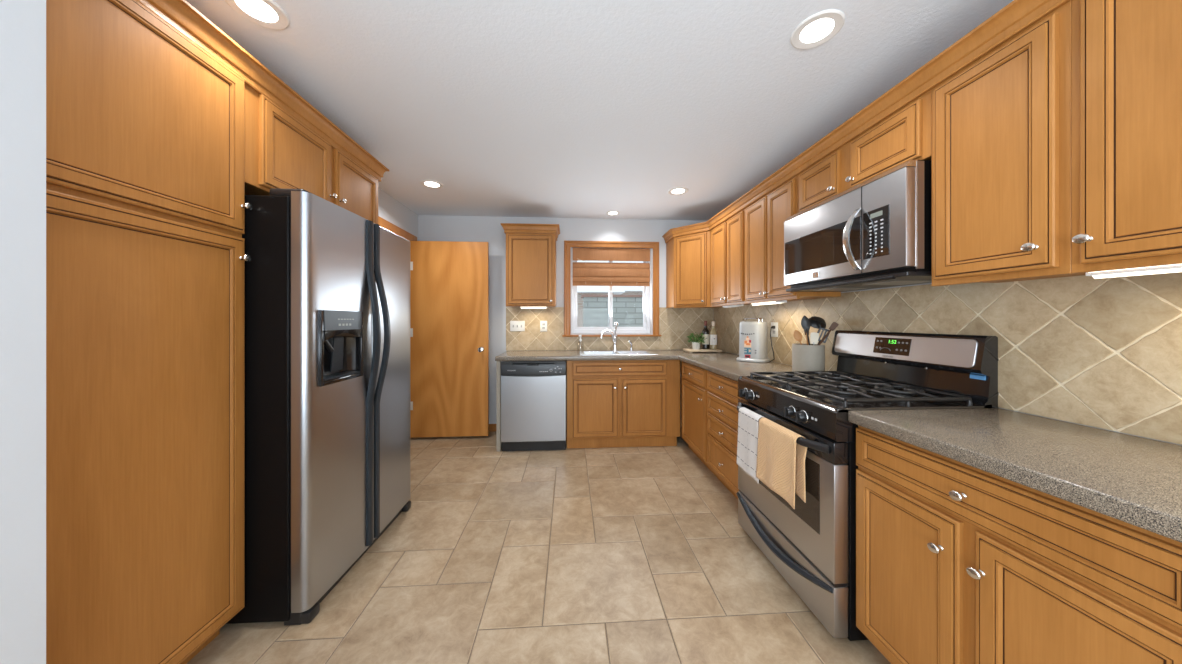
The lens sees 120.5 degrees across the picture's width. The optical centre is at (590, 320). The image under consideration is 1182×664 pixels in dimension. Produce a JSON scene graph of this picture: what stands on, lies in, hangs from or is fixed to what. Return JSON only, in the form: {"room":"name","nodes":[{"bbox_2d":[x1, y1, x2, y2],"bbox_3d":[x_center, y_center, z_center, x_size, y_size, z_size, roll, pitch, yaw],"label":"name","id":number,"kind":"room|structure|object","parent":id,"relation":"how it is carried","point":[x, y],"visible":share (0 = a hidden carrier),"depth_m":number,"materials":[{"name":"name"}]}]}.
{"room":"kitchen","nodes":[
{"label":"kitchen","id":0,"kind":"room"},
{"bbox_2d":[0,0,417,663],"bbox_3d":[-1.509,0.042,0.731,0.680,2.436,6.150,0,0,-4],"label":"wall","id":1,"kind":"structure","parent":0,"point":[22,22],"depth_m":0.70,"materials":[{"name":"paint"}]},
{"bbox_2d":[245,84,377,223],"bbox_3d":[-1.592,-0.796,1.839,0.411,0.467,0.972,0,0,-4],"label":"upper cabinet","id":2,"kind":"object","parent":1,"relation":"attached to","point":[281,151],"visible":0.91,"depth_m":1.61,"materials":[{"name":"brown wood"}]},
{"bbox_2d":[137,0,388,181],"bbox_3d":[-1.578,-1.011,1.541,0.416,0.098,1.666,0,0,-4],"label":"crown molding","id":3,"kind":"structure","parent":2,"relation":"attached to","point":[181,15],"depth_m":1.39,"materials":[{"name":"brown wood"}]},
{"bbox_2d":[378,216,416,240],"bbox_3d":[-1.944,0.172,3.221,0.126,2.177,0.999,0,0,-4],"label":"trim","id":4,"kind":"structure","parent":1,"relation":"attached to","point":[382,222],"depth_m":3.26,"materials":[{"name":"brown wood"}]},
{"bbox_2d":[410,241,488,437],"bbox_3d":[-1.502,0.200,3.561,0.813,2.070,0.103,0,0,-4],"label":"door","id":5,"kind":"structure","parent":1,"relation":"in","point":[449,280],"depth_m":3.58,"materials":[{"name":"brown wood"}]},
{"bbox_2d":[187,427,890,663],"bbox_3d":[-0.575,1.320,0.790,4.752,0.120,6.450,0,0,-4],"label":"floor","id":6,"kind":"structure","parent":0,"point":[612,555],"depth_m":1.62,"materials":[{"name":"tile"}]},
{"bbox_2d":[46,0,252,663],"bbox_3d":[-1.541,0.115,1.030,0.411,2.290,0.648,0,0,-4],"label":"pantry cabinet","id":7,"kind":"object","parent":6,"relation":"on","point":[146,205],"visible":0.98,"depth_m":1.04,"materials":[{"name":"brown wood"}]},
{"bbox_2d":[226,188,410,624],"bbox_3d":[-1.413,0.357,1.828,0.614,1.806,0.908,0,0,-3],"label":"refrigerator","id":8,"kind":"object","parent":6,"relation":"on","point":[327,286],"visible":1,"depth_m":1.45,"materials":[{"name":"silver metal"}]},
{"bbox_2d":[324,329,362,340],"bbox_3d":[-1.174,0.069,1.593,0.034,0.048,0.259,0,0,-3],"label":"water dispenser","id":9,"kind":"object","parent":8,"relation":"attached to","point":[337,334],"depth_m":1.60,"materials":[{"name":"black plastic"}]},
{"bbox_2d":[496,361,501,451],"bbox_3d":[-0.906,0.826,3.537,0.038,0.868,0.594,0,0,-4],"label":"end panel","id":10,"kind":"object","parent":6,"relation":"on","point":[498,363],"visible":0.42,"depth_m":3.24,"materials":[{"name":"brown wood"}]},
{"bbox_2d":[501,361,565,450],"bbox_3d":[-0.567,0.827,3.514,0.614,0.867,0.590,0,0,-4],"label":"dishwasher","id":11,"kind":"object","parent":6,"relation":"on","point":[533,393],"visible":1,"depth_m":3.23,"materials":[{"name":"silver metal"}]},
{"bbox_2d":[567,360,679,448],"bbox_3d":[0.310,0.826,3.598,1.130,0.868,0.634,0,0,-4],"label":"base cabinet","id":12,"kind":"object","parent":6,"relation":"on","point":[611,403],"visible":0.97,"depth_m":3.32,"materials":[{"name":"brown wood"}]},
{"bbox_2d":[682,361,715,475],"bbox_3d":[1.184,0.826,3.052,0.635,0.868,0.634,0,0,-4],"label":"base cabinet","id":13,"kind":"object","parent":6,"relation":"on","point":[694,378],"visible":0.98,"depth_m":2.95,"materials":[{"name":"brown wood"}]},
{"bbox_2d":[707,371,741,498],"bbox_3d":[1.225,0.826,2.408,0.635,0.868,0.655,0,0,-4],"label":"base cabinet","id":14,"kind":"object","parent":6,"relation":"on","point":[722,394],"visible":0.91,"depth_m":2.41,"materials":[{"name":"brown wood"}]},
{"bbox_2d":[495,350,791,380],"bbox_3d":[0.306,0.368,2.971,2.402,0.044,1.892,0,0,-4],"label":"countertop","id":15,"kind":"structure","parent":14,"relation":"on","point":[725,364],"depth_m":3.23,"materials":[{"name":"stone"}]},
{"bbox_2d":[600,322,617,350],"bbox_3d":[0.204,0.179,3.736,0.212,0.322,0.078,0,0,-27],"label":"faucet","id":16,"kind":"object","parent":15,"relation":"on","point":[613,335],"visible":1,"depth_m":3.75,"materials":[{"name":"silver metal"}]},
{"bbox_2d":[579,350,658,354],"bbox_3d":[0.269,0.428,3.581,0.780,0.176,0.477,0,0,-4],"label":"sink","id":17,"kind":"object","parent":15,"relation":"in","point":[582,352],"visible":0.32,"depth_m":3.71,"materials":[{"name":"ceramic"}]},
{"bbox_2d":[683,348,721,352],"bbox_3d":[1.210,0.330,3.684,0.360,0.030,0.200,0,0,-4],"label":"serving board","id":18,"kind":"object","parent":15,"relation":"on","point":[690,350],"visible":0.85,"depth_m":3.59,"materials":[{"name":"beige wood"}]},
{"bbox_2d":[687,332,704,349],"bbox_3d":[1.138,0.224,3.650,0.199,0.182,0.208,0,0,-4],"label":"potted plant","id":19,"kind":"object","parent":18,"relation":"on","point":[695,344],"visible":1,"depth_m":3.62,"materials":[{"name":"green plant"}]},
{"bbox_2d":[702,321,708,348],"bbox_3d":[1.262,0.161,3.721,0.077,0.309,0.078,0,0,10],"label":"wine bottle","id":20,"kind":"object","parent":18,"relation":"on","point":[705,331],"visible":0.94,"depth_m":3.69,"materials":[{"name":"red glass"}]},
{"bbox_2d":[710,321,716,349],"bbox_3d":[1.326,0.164,3.662,0.077,0.303,0.078,0,0,10],"label":"wine bottle","id":21,"kind":"object","parent":18,"relation":"on","point":[713,333],"visible":0.99,"depth_m":3.63,"materials":[{"name":"glass"}]},
{"bbox_2d":[737,318,774,362],"bbox_3d":[1.383,0.163,2.843,0.216,0.364,0.282,0,0,-44],"label":"toaster","id":22,"kind":"object","parent":15,"relation":"on","point":[752,334],"visible":1,"depth_m":2.78,"materials":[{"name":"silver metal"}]},
{"bbox_2d":[744,336,750,357],"bbox_3d":[1.300,0.222,2.804,0.005,0.178,0.056,0,0,-44],"label":"art","id":23,"kind":"object","parent":22,"relation":"on","point":[747,339],"depth_m":2.80},
{"bbox_2d":[792,343,824,374],"bbox_3d":[1.417,0.251,2.206,0.182,0.188,0.182,0,0,-4],"label":"utensil crock","id":24,"kind":"object","parent":15,"relation":"on","point":[805,357],"visible":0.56,"depth_m":2.13,"materials":[{"name":"beige ceramic"}]},
{"bbox_2d":[794,330,801,344],"bbox_3d":[1.389,0.199,2.210,0.016,0.270,0.111,0,0,-45],"label":"wooden spoon","id":25,"kind":"object","parent":24,"relation":"in","point":[797,335],"visible":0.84,"depth_m":2.23,"materials":[{"name":"brown wood"}]},
{"bbox_2d":[801,316,810,344],"bbox_3d":[1.411,0.152,2.198,0.077,0.364,0.015,0,0,33],"label":"spoon","id":26,"kind":"object","parent":24,"relation":"in","point":[805,322],"visible":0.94,"depth_m":2.20,"materials":[{"name":"black plastic"}]},
{"bbox_2d":[801,316,810,330],"bbox_3d":[1.403,0.021,2.208,0.052,0.104,0.009,-10,-5,32],"label":"bowl","id":27,"kind":"object","parent":26,"relation":"on","point":[805,322],"depth_m":2.21,"materials":[{"name":"black plastic"}]},
{"bbox_2d":[810,332,818,344],"bbox_3d":[1.431,0.206,2.166,0.050,0.256,0.030,0,0,32],"label":"spatula","id":28,"kind":"object","parent":24,"relation":"in","point":[814,336],"visible":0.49,"depth_m":2.17,"materials":[{"name":"white plastic"}]},
{"bbox_2d":[809,316,825,344],"bbox_3d":[1.456,0.155,2.203,0.102,0.360,0.131,0,0,-38],"label":"ladle","id":29,"kind":"object","parent":24,"relation":"in","point":[816,322],"visible":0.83,"depth_m":2.19,"materials":[{"name":"black plastic"}]},
{"bbox_2d":[809,316,825,328],"bbox_3d":[1.465,0.013,2.193,0.114,0.069,0.109,24,6,31],"label":"bowl","id":30,"kind":"object","parent":29,"relation":"on","point":[816,322],"depth_m":2.19,"materials":[{"name":"black plastic"}]},
{"bbox_2d":[818,327,829,343],"bbox_3d":[1.459,0.190,2.172,0.136,0.290,0.020,0,0,17],"label":"slotted turner","id":31,"kind":"object","parent":24,"relation":"in","point":[820,328],"visible":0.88,"depth_m":2.16,"materials":[{"name":"black plastic"}]},
{"bbox_2d":[818,322,838,344],"bbox_3d":[1.450,0.173,2.163,0.218,0.326,0.014,0,0,33],"label":"wooden fork","id":32,"kind":"object","parent":24,"relation":"in","point":[834,325],"visible":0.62,"depth_m":2.12,"materials":[{"name":"brown wood"}]},
{"bbox_2d":[736,330,998,640],"bbox_3d":[1.223,0.661,1.696,0.742,1.198,0.760,0,0,-4],"label":"gas range","id":33,"kind":"object","parent":6,"relation":"on","point":[812,545],"visible":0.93,"depth_m":1.46,"materials":[{"name":"silver metal"}]},
{"bbox_2d":[736,407,762,483],"bbox_3d":[0.858,0.655,1.800,0.068,0.336,0.204,0,0,-4],"label":"dish towel","id":34,"kind":"object","parent":33,"relation":"hanging from","point":[748,424],"visible":0.81,"depth_m":1.79,"materials":[{"name":"white fabric"}]},
{"bbox_2d":[756,417,807,508],"bbox_3d":[0.871,0.641,1.555,0.074,0.308,0.294,0,0,-4],"label":"dish towel","id":35,"kind":"object","parent":33,"relation":"hanging from","point":[780,466],"visible":0.99,"depth_m":1.51,"materials":[{"name":"beige fabric"}]},
{"bbox_2d":[738,375,991,440],"bbox_3d":[1.240,0.399,1.697,0.650,0.129,0.760,0,0,-4],"label":"cooktop","id":36,"kind":"object","parent":33,"relation":"in","point":[825,417],"depth_m":1.46,"materials":[{"name":"black metal"}]},
{"bbox_2d":[856,425,1181,663],"bbox_3d":[1.318,0.826,0.939,0.635,0.868,0.760,0,0,-4],"label":"base cabinet","id":37,"kind":"object","parent":6,"relation":"on","point":[957,562],"visible":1,"depth_m":0.87,"materials":[{"name":"brown wood"}]},
{"bbox_2d":[848,408,1181,542],"bbox_3d":[1.323,0.368,0.937,0.630,0.044,0.763,0,0,-4],"label":"countertop","id":38,"kind":"structure","parent":37,"relation":"on","point":[1133,480],"depth_m":0.88,"materials":[{"name":"stone"}]},
{"bbox_2d":[418,215,705,429],"bbox_3d":[-0.774,0.042,3.934,4.752,2.436,0.150,0,0,-4],"label":"wall","id":39,"kind":"structure","parent":0,"point":[490,230],"depth_m":3.85,"materials":[{"name":"paint"}]},
{"bbox_2d":[489,424,495,431],"bbox_3d":[-1.433,1.218,3.810,0.978,0.085,0.014,0,0,-4],"label":"baseboard","id":40,"kind":"structure","parent":39,"relation":"attached to","point":[492,427],"depth_m":3.82,"materials":[{"name":"brown wood"}]},
{"bbox_2d":[506,233,555,306],"bbox_3d":[-0.644,-0.541,3.681,0.512,0.798,0.370,0,0,-4],"label":"upper cabinet","id":41,"kind":"object","parent":39,"relation":"attached to","point":[530,257],"visible":0.99,"depth_m":3.54,"materials":[{"name":"brown wood"}]},
{"bbox_2d":[500,223,559,240],"bbox_3d":[-0.644,-0.956,3.682,0.603,0.088,0.362,0,0,-4],"label":"crown molding","id":42,"kind":"structure","parent":41,"relation":"attached to","point":[508,227],"depth_m":3.52,"materials":[{"name":"brown wood"}]},
{"bbox_2d":[520,307,546,308],"bbox_3d":[-0.612,-0.139,3.621,0.285,0.033,0.089,0,0,-4],"label":"light","id":43,"kind":"object","parent":41,"relation":"attached to","point":[520,307],"visible":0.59,"depth_m":3.59,"materials":[{"name":"white plastic"}]},
{"bbox_2d":[506,307,712,350],"bbox_3d":[0.239,0.098,3.919,2.416,0.496,0.007,0,0,-4],"label":"backsplash","id":44,"kind":"structure","parent":39,"relation":"attached to","point":[675,324],"depth_m":3.90,"materials":[{"name":"tile"}]},
{"bbox_2d":[510,321,524,330],"bbox_3d":[-0.836,0.066,3.840,0.165,0.118,0.016,0,0,-4],"label":"switch plate","id":45,"kind":"object","parent":44,"relation":"attached to","point":[514,325],"visible":1,"depth_m":3.84,"materials":[{"name":"white plastic"}]},
{"bbox_2d":[540,321,546,330],"bbox_3d":[-0.541,0.068,3.862,0.080,0.122,0.008,0,0,-4],"label":"outlet","id":46,"kind":"object","parent":44,"relation":"attached to","point":[543,324],"visible":1,"depth_m":3.86,"materials":[{"name":"white plastic"}]},
{"bbox_2d":[571,247,651,334],"bbox_3d":[0.235,-0.338,3.992,0.950,1.012,0.151,0,0,-4],"label":"window","id":47,"kind":"structure","parent":39,"relation":"in","point":[647,290],"depth_m":4.00,"materials":[{"name":"white plastic"}]},
{"bbox_2d":[573,248,649,285],"bbox_3d":[0.238,-0.619,3.945,0.904,0.438,0.052,0,0,-4],"label":"roman shade","id":48,"kind":"object","parent":47,"relation":"attached to","point":[584,273],"visible":1,"depth_m":3.93,"materials":[{"name":"brown wood"}]},
{"bbox_2d":[562,241,661,336],"bbox_3d":[0.244,-0.361,3.901,1.148,1.102,0.045,0,0,-4],"label":"trim","id":49,"kind":"structure","parent":39,"relation":"attached to","point":[567,244],"depth_m":3.90,"materials":[{"name":"brown wood"}]},
{"bbox_2d":[666,231,721,307],"bbox_3d":[1.180,-0.536,3.682,0.568,0.808,0.583,0,0,-4],"label":"upper cabinet","id":50,"kind":"object","parent":39,"relation":"attached to","point":[687,256],"visible":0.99,"depth_m":3.53,"materials":[{"name":"brown wood"}]},
{"bbox_2d":[662,0,1069,242],"bbox_3d":[1.117,-0.941,2.045,0.327,0.082,3.851,0,0,-4],"label":"crown molding","id":51,"kind":"structure","parent":50,"relation":"attached to","point":[1015,17],"depth_m":1.38,"materials":[{"name":"brown wood"}]},
{"bbox_2d":[186,0,1012,220],"bbox_3d":[-0.575,-1.236,0.790,4.752,0.120,6.450,0,0,-4],"label":"ceiling","id":52,"kind":"structure","parent":0,"point":[518,108],"depth_m":1.69,"materials":[{"name":"paint"}]},
{"bbox_2d":[225,0,289,29],"bbox_3d":[-1.258,-1.173,1.273,0.184,0.007,0.184,0,0,-4],"label":"recessed light","id":53,"kind":"object","parent":52,"relation":"in","point":[272,16],"visible":1,"depth_m":1.29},
{"bbox_2d":[420,180,443,188],"bbox_3d":[-1.373,-1.173,2.919,0.184,0.007,0.184,0,0,-4],"label":"recessed light","id":54,"kind":"object","parent":52,"relation":"in","point":[433,184],"visible":1,"depth_m":2.92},
{"bbox_2d":[606,211,619,215],"bbox_3d":[0.241,-1.173,3.708,0.148,0.007,0.148,0,0,-4],"label":"recessed light","id":55,"kind":"object","parent":52,"relation":"in","point":[612,213],"visible":1,"depth_m":3.71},
{"bbox_2d":[668,187,688,194],"bbox_3d":[0.792,-1.173,3.076,0.184,0.007,0.184,0,0,-4],"label":"recessed light","id":56,"kind":"object","parent":52,"relation":"in","point":[678,190],"visible":1,"depth_m":3.07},
{"bbox_2d":[790,9,844,48],"bbox_3d":[0.915,-1.173,1.371,0.184,0.007,0.184,0,0,-4],"label":"recessed light","id":57,"kind":"object","parent":52,"relation":"in","point":[816,33],"visible":1,"depth_m":1.36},
{"bbox_2d":[723,283,1180,444],"bbox_3d":[1.726,0.042,0.861,0.150,2.436,6.300,0,0,-4],"label":"wall","id":58,"kind":"structure","parent":0,"point":[923,283],"depth_m":1.31,"materials":[{"name":"paint"}]},
{"bbox_2d":[710,208,750,306],"bbox_3d":[1.335,-0.536,3.055,0.337,0.808,0.680,0,0,-4],"label":"upper cabinet","id":59,"kind":"object","parent":58,"relation":"attached to","point":[727,239],"visible":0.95,"depth_m":2.96,"materials":[{"name":"brown wood"}]},
{"bbox_2d":[722,304,743,307],"bbox_3d":[1.281,-0.131,3.067,0.089,0.033,0.240,0,0,-4],"label":"light","id":60,"kind":"object","parent":59,"relation":"attached to","point":[729,306],"visible":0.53,"depth_m":2.98,"materials":[{"name":"white plastic"}]},
{"bbox_2d":[745,175,840,303],"bbox_3d":[1.376,-0.536,2.410,0.337,0.808,0.612,0,0,-4],"label":"upper cabinet","id":61,"kind":"object","parent":58,"relation":"attached to","point":[765,218],"visible":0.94,"depth_m":2.35,"materials":[{"name":"brown wood"}]},
{"bbox_2d":[751,300,786,305],"bbox_3d":[1.316,-0.131,2.523,0.089,0.033,0.330,0,0,-4],"label":"light","id":62,"kind":"object","parent":61,"relation":"attached to","point":[783,301],"visible":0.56,"depth_m":2.44,"materials":[{"name":"white plastic"}]},
{"bbox_2d":[751,301,778,305],"bbox_3d":[1.311,-0.130,2.523,0.080,0.031,0.322,0,0,-4],"label":"diffuser","id":63,"kind":"object","parent":62,"relation":"attached to","point":[773,302],"depth_m":2.49,"materials":[{"name":"white plastic"}]},
{"bbox_2d":[797,89,931,212],"bbox_3d":[1.420,-0.791,1.715,0.337,0.298,0.778,0,0,-4],"label":"upper cabinet","id":64,"kind":"object","parent":58,"relation":"attached to","point":[905,135],"visible":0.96,"depth_m":1.56,"materials":[{"name":"brown wood"}]},
{"bbox_2d":[784,160,931,291],"bbox_3d":[1.364,-0.400,1.713,0.453,0.462,0.761,0,0,-4],"label":"microwave","id":65,"kind":"object","parent":64,"relation":"attached to","point":[876,232],"visible":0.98,"depth_m":1.51,"materials":[{"name":"silver metal"}]},
{"bbox_2d":[713,272,1181,444],"bbox_3d":[1.591,0.088,1.750,0.007,0.516,4.492,0,0,-4],"label":"backsplash","id":66,"kind":"structure","parent":58,"relation":"attached to","point":[1104,353],"depth_m":1.18,"materials":[{"name":"tile"}]},
{"bbox_2d":[771,322,777,336],"bbox_3d":[1.517,0.078,2.796,0.008,0.120,0.090,0,0,-4],"label":"outlet","id":67,"kind":"object","parent":66,"relation":"attached to","point":[774,332],"visible":0.99,"depth_m":2.79,"materials":[{"name":"white plastic"}]},
{"bbox_2d":[932,0,1084,285],"bbox_3d":[1.456,-0.536,1.142,0.337,0.808,0.368,0,0,-4],"label":"upper cabinet","id":68,"kind":"object","parent":58,"relation":"attached to","point":[1002,123],"visible":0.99,"depth_m":1.08,"materials":[{"name":"brown wood"}]},
{"bbox_2d":[1072,0,1181,272],"bbox_3d":[1.494,-0.536,0.549,0.337,0.808,0.820,0,0,-4],"label":"upper cabinet","id":69,"kind":"object","parent":58,"relation":"attached to","point":[1127,54],"visible":1,"depth_m":0.85,"materials":[{"name":"brown wood"}]},
{"bbox_2d":[1085,264,1181,278],"bbox_3d":[1.438,-0.131,0.587,0.089,0.033,0.720,0,0,-4],"label":"light","id":70,"kind":"object","parent":69,"relation":"attached to","point":[1174,268],"visible":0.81,"depth_m":0.86,"materials":[{"name":"white plastic"}]},
{"label":"outside","id":71,"kind":"structure","parent":0,"visible":0},
{"bbox_3d":[0.044,1.585,15.133,26.000,0.150,21.800,0,0,-4],"label":"ground","id":72,"kind":"structure","parent":71,"visible":0},
{"bbox_2d":[574,286,624,333],"bbox_3d":[-0.963,0.010,11.262,3.700,3.000,3.300,0,0,-4],"label":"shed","id":73,"kind":"object","parent":72,"relation":"on","point":[617,290],"visible":0.12,"depth_m":10.00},
{"bbox_2d":[577,260,642,294],"bbox_3d":[2.619,-0.790,17.200,7.200,4.600,5.800,0,0,-4],"label":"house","id":74,"kind":"structure","parent":72,"relation":"on","point":[629,290],"depth_m":14.63,"materials":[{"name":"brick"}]},
{"bbox_2d":[581,294,648,333],"bbox_3d":[2.625,0.455,8.232,5.720,2.110,0.420,0,0,-4],"label":"wall","id":75,"kind":"structure","parent":72,"relation":"on","point":[627,309],"depth_m":7.95,"materials":[{"name":"brick"}]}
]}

